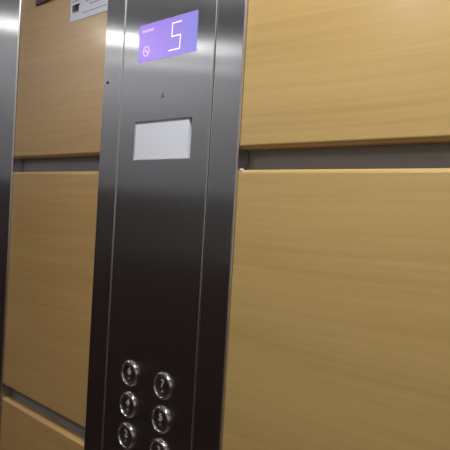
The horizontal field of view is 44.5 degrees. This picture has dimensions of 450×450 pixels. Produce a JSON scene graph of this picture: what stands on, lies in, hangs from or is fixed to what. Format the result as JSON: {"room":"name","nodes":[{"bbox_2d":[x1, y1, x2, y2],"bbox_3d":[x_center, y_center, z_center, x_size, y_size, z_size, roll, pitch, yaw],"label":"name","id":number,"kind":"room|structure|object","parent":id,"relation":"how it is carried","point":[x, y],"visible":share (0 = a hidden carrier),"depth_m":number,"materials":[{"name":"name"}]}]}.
{"room":"elevator interior","nodes":[
{"label":"elevator interior","id":0,"kind":"room"},
{"bbox_2d":[11,142,449,436],"bbox_3d":[-0.345,0.280,1.024,3.050,2.250,0.030,5,2,42],"label":"wall","id":1,"kind":"structure","parent":0,"point":[423,155],"depth_m":0.61,"materials":[{"name":"grey metal"}]},
{"bbox_2d":[0,0,22,435],"bbox_3d":[-0.480,0.270,1.111,0.172,2.250,0.022,5,2,42],"label":"door frame","id":2,"kind":"structure","parent":1,"relation":"attached to","point":[10,10],"depth_m":1.05,"materials":[{"name":"grey metal"}]},
{"bbox_2d":[0,396,84,449],"bbox_3d":[-0.345,0.842,0.975,0.279,1.010,0.018,5,2,42],"label":"wood panel","id":3,"kind":"object","parent":1,"relation":"attached to","point":[23,427],"visible":0.97,"depth_m":0.98,"materials":[{"name":"brown wood"}]},
{"bbox_2d":[3,171,98,427],"bbox_3d":[-0.302,0.111,0.957,0.279,0.407,0.018,5,2,42],"label":"wood panel","id":4,"kind":"object","parent":1,"relation":"attached to","point":[53,217],"visible":0.97,"depth_m":0.94,"materials":[{"name":"brown wood"}]},
{"bbox_2d":[14,0,107,158],"bbox_3d":[-0.268,-0.463,0.943,0.279,0.694,0.018,5,2,42],"label":"wood panel","id":5,"kind":"object","parent":1,"relation":"attached to","point":[62,62],"visible":0.97,"depth_m":0.94,"materials":[{"name":"brown wood"}]},
{"bbox_2d":[36,0,49,5],"bbox_3d":[-0.301,-0.427,0.957,0.101,0.070,0.003,5,2,42],"label":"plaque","id":6,"kind":"object","parent":5,"relation":"attached to","point":[38,2],"visible":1,"depth_m":0.98,"materials":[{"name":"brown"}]},
{"bbox_2d":[70,0,107,22],"bbox_3d":[-0.217,-0.380,0.881,0.105,0.092,0.001,5,2,42],"label":"sticker","id":7,"kind":"object","parent":5,"relation":"attached to","point":[80,9],"visible":1,"depth_m":0.89,"materials":[{"name":"white paper"}]},
{"bbox_2d":[84,0,248,449],"bbox_3d":[-0.107,0.300,0.769,0.283,2.250,0.026,5,2,42],"label":"control panel","id":8,"kind":"object","parent":1,"relation":"attached to","point":[172,157],"visible":1,"depth_m":0.74,"materials":[{"name":"metal"}]},
{"bbox_2d":[222,168,449,449],"bbox_3d":[0.386,0.167,0.332,1.015,0.408,0.019,5,2,42],"label":"wood panel","id":9,"kind":"object","parent":1,"relation":"attached to","point":[339,327],"visible":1,"depth_m":0.56,"materials":[{"name":"brown wood"}]},
{"bbox_2d":[240,0,449,149],"bbox_3d":[0.420,-0.407,0.318,1.015,0.694,0.018,5,2,42],"label":"wood panel","id":10,"kind":"object","parent":1,"relation":"attached to","point":[319,73],"visible":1,"depth_m":0.57,"materials":[{"name":"brown wood"}]}
]}

